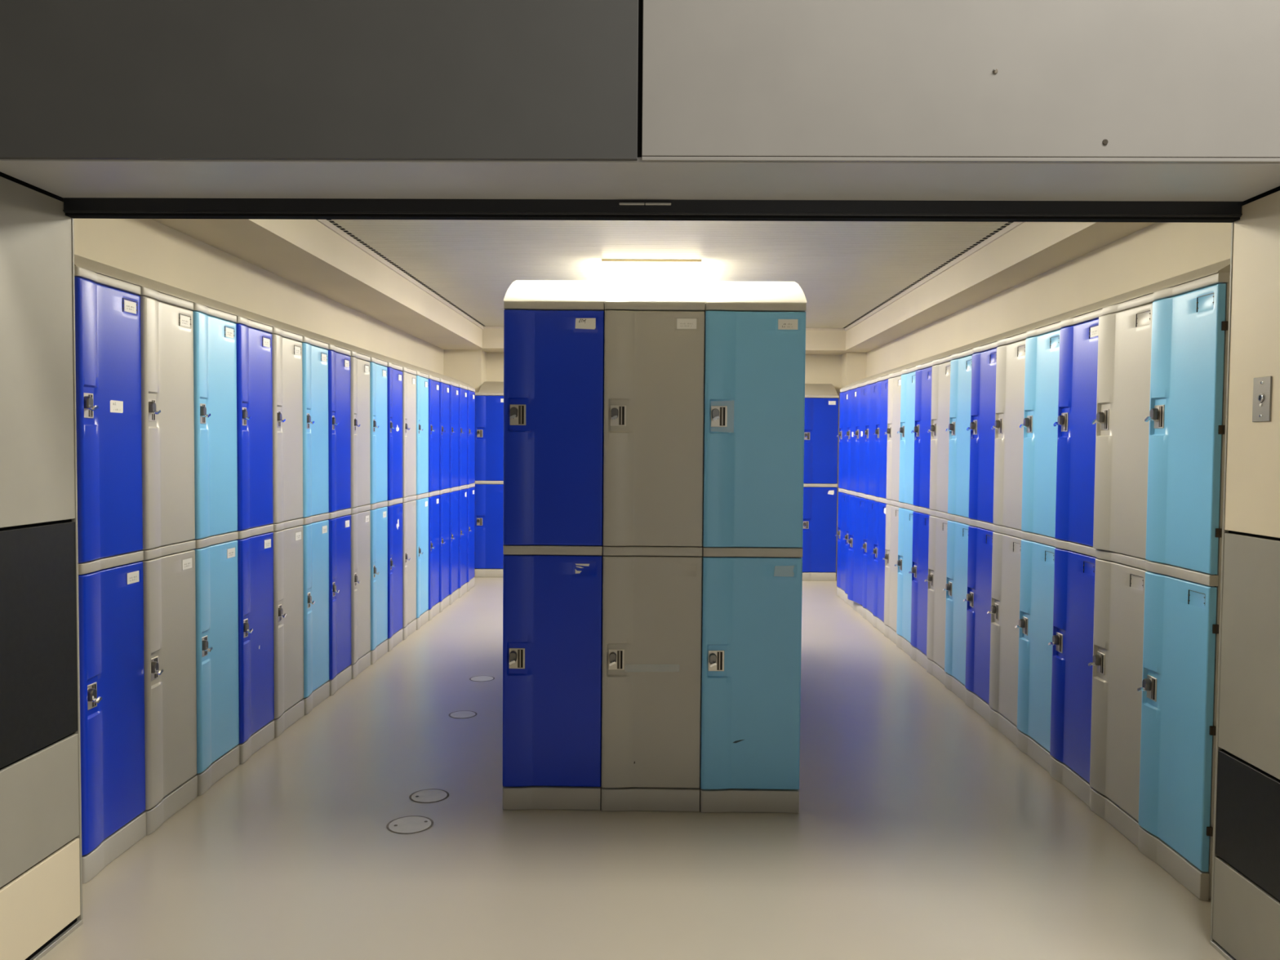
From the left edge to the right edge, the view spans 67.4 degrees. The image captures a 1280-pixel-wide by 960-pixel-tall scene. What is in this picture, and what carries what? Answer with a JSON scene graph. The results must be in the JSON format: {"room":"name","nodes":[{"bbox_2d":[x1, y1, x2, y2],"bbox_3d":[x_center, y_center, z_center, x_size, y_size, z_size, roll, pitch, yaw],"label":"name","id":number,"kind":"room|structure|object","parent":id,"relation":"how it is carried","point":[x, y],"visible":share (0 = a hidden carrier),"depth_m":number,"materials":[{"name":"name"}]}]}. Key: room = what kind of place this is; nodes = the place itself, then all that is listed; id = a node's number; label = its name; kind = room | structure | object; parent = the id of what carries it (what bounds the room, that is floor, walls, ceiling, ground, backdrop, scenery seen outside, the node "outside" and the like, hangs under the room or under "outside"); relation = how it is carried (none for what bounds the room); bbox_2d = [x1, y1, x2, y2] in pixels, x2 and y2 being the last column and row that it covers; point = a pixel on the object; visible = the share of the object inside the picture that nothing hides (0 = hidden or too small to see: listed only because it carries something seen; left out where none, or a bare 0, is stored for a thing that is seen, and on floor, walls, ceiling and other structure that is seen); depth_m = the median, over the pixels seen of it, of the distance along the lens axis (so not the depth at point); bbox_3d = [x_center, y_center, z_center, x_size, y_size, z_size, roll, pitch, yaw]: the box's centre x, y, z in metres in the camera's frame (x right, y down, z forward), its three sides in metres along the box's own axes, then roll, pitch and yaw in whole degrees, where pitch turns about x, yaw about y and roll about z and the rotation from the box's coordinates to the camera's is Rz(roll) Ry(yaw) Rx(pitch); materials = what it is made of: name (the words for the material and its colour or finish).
{"room":"locker room","nodes":[
{"label":"locker room","id":0,"kind":"room"},
{"bbox_2d":[73,218,444,374],"bbox_3d":[-2.259,-0.294,6.813,0.120,2.900,8.055,1,2,1],"label":"wall","id":1,"kind":"structure","parent":0,"point":[148,248],"depth_m":5.22,"materials":[{"name":"beige paint"}]},
{"bbox_2d":[151,218,489,352],"bbox_3d":[-1.960,-1.482,6.704,0.462,0.413,7.935,1,2,1],"label":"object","id":2,"kind":"structure","parent":1,"relation":"attached to","point":[317,255],"depth_m":5.93,"materials":[{"name":"paint"}]},
{"bbox_2d":[39,574,1226,959],"bbox_3d":[0.066,1.327,3.950,8.400,0.102,14.200,1,2,1],"label":"floor","id":3,"kind":"structure","parent":0,"point":[920,830],"depth_m":3.34,"materials":[{"name":"plastic"}]},
{"bbox_2d":[74,266,146,884],"bbox_3d":[-2.000,0.304,3.238,0.529,1.966,0.382,1,2,1],"label":"locker","id":4,"kind":"object","parent":3,"relation":"on","point":[108,308],"visible":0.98,"depth_m":3.21,"materials":[{"name":"plastic"}]},
{"bbox_2d":[137,286,197,835],"bbox_3d":[-1.992,0.290,3.623,0.529,1.966,0.382,1,2,1],"label":"locker","id":5,"kind":"object","parent":3,"relation":"on","point":[166,321],"visible":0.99,"depth_m":3.60,"materials":[{"name":"plastic"}]},
{"bbox_2d":[74,254,475,389],"bbox_3d":[-1.947,-0.862,6.278,0.495,0.146,6.541,1,2,1],"label":"locker top","id":6,"kind":"object","parent":5,"relation":"on","point":[79,261],"visible":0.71,"depth_m":4.17,"materials":[{"name":"plastic"}]},
{"bbox_2d":[191,302,239,795],"bbox_3d":[-1.985,0.276,4.007,0.529,1.966,0.382,1,2,1],"label":"locker","id":7,"kind":"object","parent":3,"relation":"on","point":[215,340],"visible":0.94,"depth_m":3.98,"materials":[{"name":"plastic"}]},
{"bbox_2d":[233,315,274,764],"bbox_3d":[-1.977,0.262,4.392,0.529,1.966,0.382,1,2,1],"label":"locker","id":8,"kind":"object","parent":3,"relation":"on","point":[254,339],"visible":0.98,"depth_m":4.37,"materials":[{"name":"plastic"}]},
{"bbox_2d":[270,326,304,737],"bbox_3d":[-1.970,0.249,4.777,0.529,1.966,0.382,1,2,1],"label":"locker","id":9,"kind":"object","parent":3,"relation":"on","point":[286,347],"visible":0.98,"depth_m":4.76,"materials":[{"name":"plastic"}]},
{"bbox_2d":[300,336,329,715],"bbox_3d":[-1.962,0.235,5.161,0.529,1.966,0.382,1,2,1],"label":"locker","id":10,"kind":"object","parent":3,"relation":"on","point":[314,353],"visible":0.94,"depth_m":5.14,"materials":[{"name":"plastic"}]},
{"bbox_2d":[326,343,351,696],"bbox_3d":[-1.954,0.221,5.546,0.529,1.966,0.382,1,2,1],"label":"locker","id":11,"kind":"object","parent":3,"relation":"on","point":[339,358],"visible":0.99,"depth_m":5.52,"materials":[{"name":"plastic"}]},
{"bbox_2d":[348,351,370,679],"bbox_3d":[-1.946,0.207,5.931,0.529,1.966,0.382,1,2,1],"label":"locker","id":12,"kind":"object","parent":3,"relation":"on","point":[360,508],"visible":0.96,"depth_m":5.92,"materials":[{"name":"plastic"}]},
{"bbox_2d":[368,356,387,664],"bbox_3d":[-1.939,0.194,6.315,0.529,1.966,0.382,1,2,1],"label":"locker","id":13,"kind":"object","parent":3,"relation":"on","point":[378,369],"visible":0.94,"depth_m":6.29,"materials":[{"name":"plastic"}]},
{"bbox_2d":[385,362,403,652],"bbox_3d":[-1.931,0.180,6.700,0.529,1.966,0.382,1,2,1],"label":"locker","id":14,"kind":"object","parent":3,"relation":"on","point":[394,376],"visible":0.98,"depth_m":6.68,"materials":[{"name":"plastic"}]},
{"bbox_2d":[400,366,416,640],"bbox_3d":[-1.923,0.166,7.085,0.529,1.966,0.382,1,2,1],"label":"locker","id":15,"kind":"object","parent":3,"relation":"on","point":[409,379],"visible":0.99,"depth_m":7.07,"materials":[{"name":"plastic"}]},
{"bbox_2d":[413,371,428,630],"bbox_3d":[-1.916,0.152,7.469,0.529,1.966,0.382,1,2,1],"label":"locker","id":16,"kind":"object","parent":3,"relation":"on","point":[422,380],"visible":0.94,"depth_m":7.45,"materials":[{"name":"plastic"}]},
{"bbox_2d":[426,374,439,621],"bbox_3d":[-1.908,0.138,7.854,0.529,1.966,0.382,1,2,1],"label":"locker","id":17,"kind":"object","parent":3,"relation":"on","point":[433,492],"visible":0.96,"depth_m":7.83,"materials":[{"name":"plastic"}]},
{"bbox_2d":[438,377,449,612],"bbox_3d":[-1.901,0.125,8.239,0.529,1.966,0.382,1,2,1],"label":"locker","id":18,"kind":"object","parent":3,"relation":"on","point":[444,388],"visible":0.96,"depth_m":8.22,"materials":[{"name":"plastic"}]},
{"bbox_2d":[448,381,458,604],"bbox_3d":[-1.893,0.111,8.623,0.529,1.966,0.382,1,2,1],"label":"locker","id":19,"kind":"object","parent":3,"relation":"on","point":[454,390],"visible":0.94,"depth_m":8.62,"materials":[{"name":"plastic"}]},
{"bbox_2d":[457,384,467,598],"bbox_3d":[-1.885,0.097,9.008,0.529,1.966,0.382,1,2,1],"label":"locker","id":20,"kind":"object","parent":3,"relation":"on","point":[462,486],"visible":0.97,"depth_m":8.99,"materials":[{"name":"plastic"}]},
{"bbox_2d":[465,386,475,591],"bbox_3d":[-1.877,0.083,9.393,0.529,1.966,0.382,1,2,1],"label":"locker","id":21,"kind":"object","parent":3,"relation":"on","point":[470,484],"visible":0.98,"depth_m":9.37,"materials":[{"name":"plastic"}]},
{"bbox_2d":[474,392,504,577],"bbox_3d":[-1.565,0.048,10.447,0.382,1.966,0.529,1,2,1],"label":"locker","id":22,"kind":"object","parent":3,"relation":"on","point":[489,406],"visible":0.66,"depth_m":10.22,"materials":[{"name":"plastic"}]},
{"bbox_2d":[478,381,837,395],"bbox_3d":[0.190,-0.993,10.392,3.790,0.146,0.495,1,2,1],"label":"locker top","id":23,"kind":"object","parent":22,"relation":"on","point":[487,386],"visible":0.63,"depth_m":10.25,"materials":[{"name":"paint"}]},
{"bbox_2d":[502,301,604,810],"bbox_3d":[-0.333,0.293,3.926,0.382,1.966,0.529,1,2,1],"label":"locker","id":24,"kind":"object","parent":3,"relation":"on","point":[553,351],"visible":1,"depth_m":3.70,"materials":[{"name":"plastic"}]},
{"bbox_2d":[600,301,705,811],"bbox_3d":[0.052,0.296,3.920,0.382,1.966,0.529,1,2,1],"label":"locker","id":25,"kind":"object","parent":3,"relation":"on","point":[653,452],"visible":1,"depth_m":3.69,"materials":[{"name":"plastic"}]},
{"bbox_2d":[503,280,806,306],"bbox_3d":[0.061,-0.760,3.899,1.155,0.146,0.495,1,2,1],"label":"locker top","id":26,"kind":"object","parent":25,"relation":"on","point":[704,291],"visible":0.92,"depth_m":3.74,"materials":[{"name":"white plastic"}]},
{"bbox_2d":[699,302,806,813],"bbox_3d":[0.437,0.299,3.914,0.382,1.966,0.529,1,2,1],"label":"locker","id":27,"kind":"object","parent":3,"relation":"on","point":[755,353],"visible":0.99,"depth_m":3.69,"materials":[{"name":"plastic"}]},
{"bbox_2d":[802,395,838,581],"bbox_3d":[1.899,0.079,10.379,0.382,1.966,0.529,1,2,1],"label":"locker","id":28,"kind":"object","parent":3,"relation":"on","point":[821,411],"visible":0.73,"depth_m":10.15,"materials":[{"name":"plastic"}]},
{"bbox_2d":[835,387,848,600],"bbox_3d":[2.120,0.132,8.950,0.529,1.966,0.382,1,2,1],"label":"locker","id":29,"kind":"object","parent":3,"relation":"on","point":[841,532],"visible":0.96,"depth_m":9.00,"materials":[{"name":"plastic"}]},
{"bbox_2d":[843,384,858,608],"bbox_3d":[2.112,0.146,8.565,0.529,1.966,0.382,1,2,1],"label":"locker","id":30,"kind":"object","parent":3,"relation":"on","point":[851,393],"visible":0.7,"depth_m":8.65,"materials":[{"name":"plastic"}]},
{"bbox_2d":[846,382,867,616],"bbox_3d":[2.082,0.159,8.181,0.575,1.966,0.382,1,2,1],"label":"locker","id":31,"kind":"object","parent":3,"relation":"on","point":[855,537],"visible":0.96,"depth_m":8.22,"materials":[{"name":"plastic"}]},
{"bbox_2d":[860,378,876,624],"bbox_3d":[2.097,0.173,7.796,0.529,1.966,0.382,1,2,1],"label":"locker","id":32,"kind":"object","parent":3,"relation":"on","point":[871,388],"visible":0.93,"depth_m":7.84,"materials":[{"name":"plastic"}]},
{"bbox_2d":[871,374,890,634],"bbox_3d":[2.089,0.187,7.411,0.529,1.966,0.382,1,2,1],"label":"locker","id":33,"kind":"object","parent":3,"relation":"on","point":[882,395],"visible":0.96,"depth_m":7.45,"materials":[{"name":"plastic"}]},
{"bbox_2d":[882,370,902,644],"bbox_3d":[2.082,0.201,7.027,0.529,1.966,0.382,1,2,1],"label":"locker","id":34,"kind":"object","parent":3,"relation":"on","point":[891,557],"visible":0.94,"depth_m":7.07,"materials":[{"name":"plastic"}]},
{"bbox_2d":[894,366,916,656],"bbox_3d":[2.074,0.215,6.642,0.529,1.966,0.382,1,2,1],"label":"locker","id":35,"kind":"object","parent":3,"relation":"on","point":[906,505],"visible":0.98,"depth_m":6.67,"materials":[{"name":"plastic"}]},
{"bbox_2d":[908,361,933,669],"bbox_3d":[2.066,0.228,6.257,0.529,1.966,0.382,1,2,1],"label":"locker","id":36,"kind":"object","parent":3,"relation":"on","point":[919,570],"visible":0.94,"depth_m":6.29,"materials":[{"name":"plastic"}]},
{"bbox_2d":[924,355,951,684],"bbox_3d":[2.059,0.242,5.873,0.529,1.966,0.382,1,2,1],"label":"locker","id":37,"kind":"object","parent":3,"relation":"on","point":[940,379],"visible":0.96,"depth_m":5.90,"materials":[{"name":"plastic"}]},
{"bbox_2d":[942,349,973,702],"bbox_3d":[2.051,0.256,5.488,0.529,1.966,0.382,1,2,1],"label":"locker","id":38,"kind":"object","parent":3,"relation":"on","point":[956,586],"visible":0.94,"depth_m":5.51,"materials":[{"name":"plastic"}]},
{"bbox_2d":[963,341,999,722],"bbox_3d":[2.043,0.270,5.103,0.529,1.966,0.382,1,2,1],"label":"locker","id":39,"kind":"object","parent":3,"relation":"on","point":[980,529],"visible":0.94,"depth_m":5.12,"materials":[{"name":"plastic"}]},
{"bbox_2d":[986,332,1027,746],"bbox_3d":[2.036,0.283,4.719,0.529,1.966,0.382,1,2,1],"label":"locker","id":40,"kind":"object","parent":3,"relation":"on","point":[1011,352],"visible":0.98,"depth_m":4.73,"materials":[{"name":"plastic"}]},
{"bbox_2d":[1015,321,1061,773],"bbox_3d":[2.028,0.297,4.334,0.529,1.966,0.382,1,2,1],"label":"locker","id":41,"kind":"object","parent":3,"relation":"on","point":[1035,626],"visible":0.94,"depth_m":4.34,"materials":[{"name":"plastic"}]},
{"bbox_2d":[1048,309,1102,806],"bbox_3d":[2.020,0.311,3.949,0.529,1.966,0.382,1,2,1],"label":"locker","id":42,"kind":"object","parent":3,"relation":"on","point":[1072,643],"visible":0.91,"depth_m":3.96,"materials":[{"name":"plastic"}]},
{"bbox_2d":[1088,293,1154,847],"bbox_3d":[2.008,0.325,3.565,0.539,1.966,0.383,1,2,1],"label":"locker","id":43,"kind":"object","parent":3,"relation":"on","point":[1125,328],"visible":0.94,"depth_m":3.56,"materials":[{"name":"plastic"}]},
{"bbox_2d":[840,258,1230,389],"bbox_3d":[2.088,-0.820,6.027,0.495,0.146,6.156,1,2,1],"label":"locker top","id":44,"kind":"object","parent":43,"relation":"on","point":[1224,266],"visible":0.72,"depth_m":3.99,"materials":[{"name":"plastic"}]},
{"bbox_2d":[1137,272,1230,900],"bbox_3d":[2.005,0.339,3.176,0.529,1.966,0.390,1,2,1],"label":"locker","id":45,"kind":"object","parent":3,"relation":"on","point":[1186,418],"visible":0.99,"depth_m":3.14,"materials":[{"name":"plastic"}]},
{"bbox_2d":[0,0,1279,959],"bbox_3d":[0.060,-1.271,2.499,8.400,5.200,0.427,1,2,1],"label":"wall","id":46,"kind":"structure","parent":0,"point":[1146,100],"depth_m":2.32,"materials":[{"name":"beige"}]},
{"bbox_2d":[30,919,82,959],"bbox_3d":[-1.649,1.306,2.621,0.012,0.013,0.409,1,2,1],"label":"baseboard","id":47,"kind":"structure","parent":46,"relation":"attached to","point":[39,955],"depth_m":2.71,"materials":[{"name":"silver metal"}]},
{"bbox_2d":[62,197,1242,222],"bbox_3d":[0.016,-0.764,2.692,3.283,0.061,0.055,1,2,1],"label":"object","id":48,"kind":"structure","parent":46,"relation":"attached to","point":[73,207],"depth_m":2.68,"materials":[{"name":"black metal"}]},
{"bbox_2d":[1209,939,1235,959],"bbox_3d":[1.640,1.335,2.557,0.012,0.013,0.409,1,2,1],"label":"baseboard","id":49,"kind":"structure","parent":46,"relation":"attached to","point":[1212,943],"depth_m":2.71,"materials":[{"name":"silver metal"}]},
{"bbox_2d":[1252,376,1271,422],"bbox_3d":[1.647,-0.214,2.547,0.008,0.118,0.074,1,2,1],"label":"switch","id":50,"kind":"object","parent":46,"relation":"attached to","point":[1262,386],"visible":1,"depth_m":2.54,"materials":[{"name":"silver metal"}]},
{"bbox_2d":[473,352,841,574],"bbox_3d":[0.157,-0.416,10.731,4.555,2.900,0.120,1,2,1],"label":"wall","id":51,"kind":"structure","parent":0,"point":[819,368],"depth_m":10.61,"materials":[{"name":"beige paint"}]},
{"bbox_2d":[443,349,486,392],"bbox_3d":[-1.913,-1.179,10.530,0.410,0.467,0.310,1,2,1],"label":"trim","id":52,"kind":"structure","parent":51,"relation":"attached to","point":[468,366],"depth_m":10.37,"materials":[{"name":"beige paint"}]},
{"bbox_2d":[482,326,845,355],"bbox_3d":[0.253,-1.597,10.382,3.840,0.413,0.490,1,2,1],"label":"trim","id":53,"kind":"structure","parent":51,"relation":"attached to","point":[831,341],"depth_m":10.12,"materials":[{"name":"paint"}]},
{"bbox_2d":[326,219,1013,328],"bbox_3d":[0.174,-1.504,6.421,3.840,0.051,7.455,1,2,1],"label":"ceiling","id":54,"kind":"structure","parent":0,"point":[845,271],"depth_m":6.20,"materials":[{"name":"paint"}]},
{"bbox_2d":[601,259,701,280],"bbox_3d":[0.090,-1.455,7.077,0.670,0.096,1.250,1,2,1],"label":"ceiling light","id":55,"kind":"object","parent":54,"relation":"attached to","point":[612,269],"visible":0.56,"depth_m":6.46,"materials":[{"name":"beige plastic"}]},
{"bbox_2d":[603,274,699,280],"bbox_3d":[0.090,-1.449,7.077,0.658,0.080,1.218,1,2,1],"label":"diffuser","id":56,"kind":"object","parent":55,"relation":"attached to","point":[607,277],"depth_m":6.60,"materials":[{"name":"white plastic"}]},
{"bbox_2d":[866,222,1231,377],"bbox_3d":[2.415,-0.253,6.721,0.120,2.900,8.055,1,2,1],"label":"wall","id":57,"kind":"structure","parent":0,"point":[1159,251],"depth_m":5.12,"materials":[{"name":"beige paint"}]},
{"bbox_2d":[840,352,866,388],"bbox_3d":[2.328,-1.142,10.461,0.215,0.467,0.280,1,2,1],"label":"trim","id":58,"kind":"structure","parent":57,"relation":"attached to","point":[854,365],"depth_m":10.32,"materials":[{"name":"beige paint"}]},
{"bbox_2d":[837,222,1156,355],"bbox_3d":[2.225,-1.445,6.622,0.277,0.413,7.935,1,2,1],"label":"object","id":59,"kind":"structure","parent":57,"relation":"attached to","point":[1020,252],"depth_m":5.91,"materials":[{"name":"paint"}]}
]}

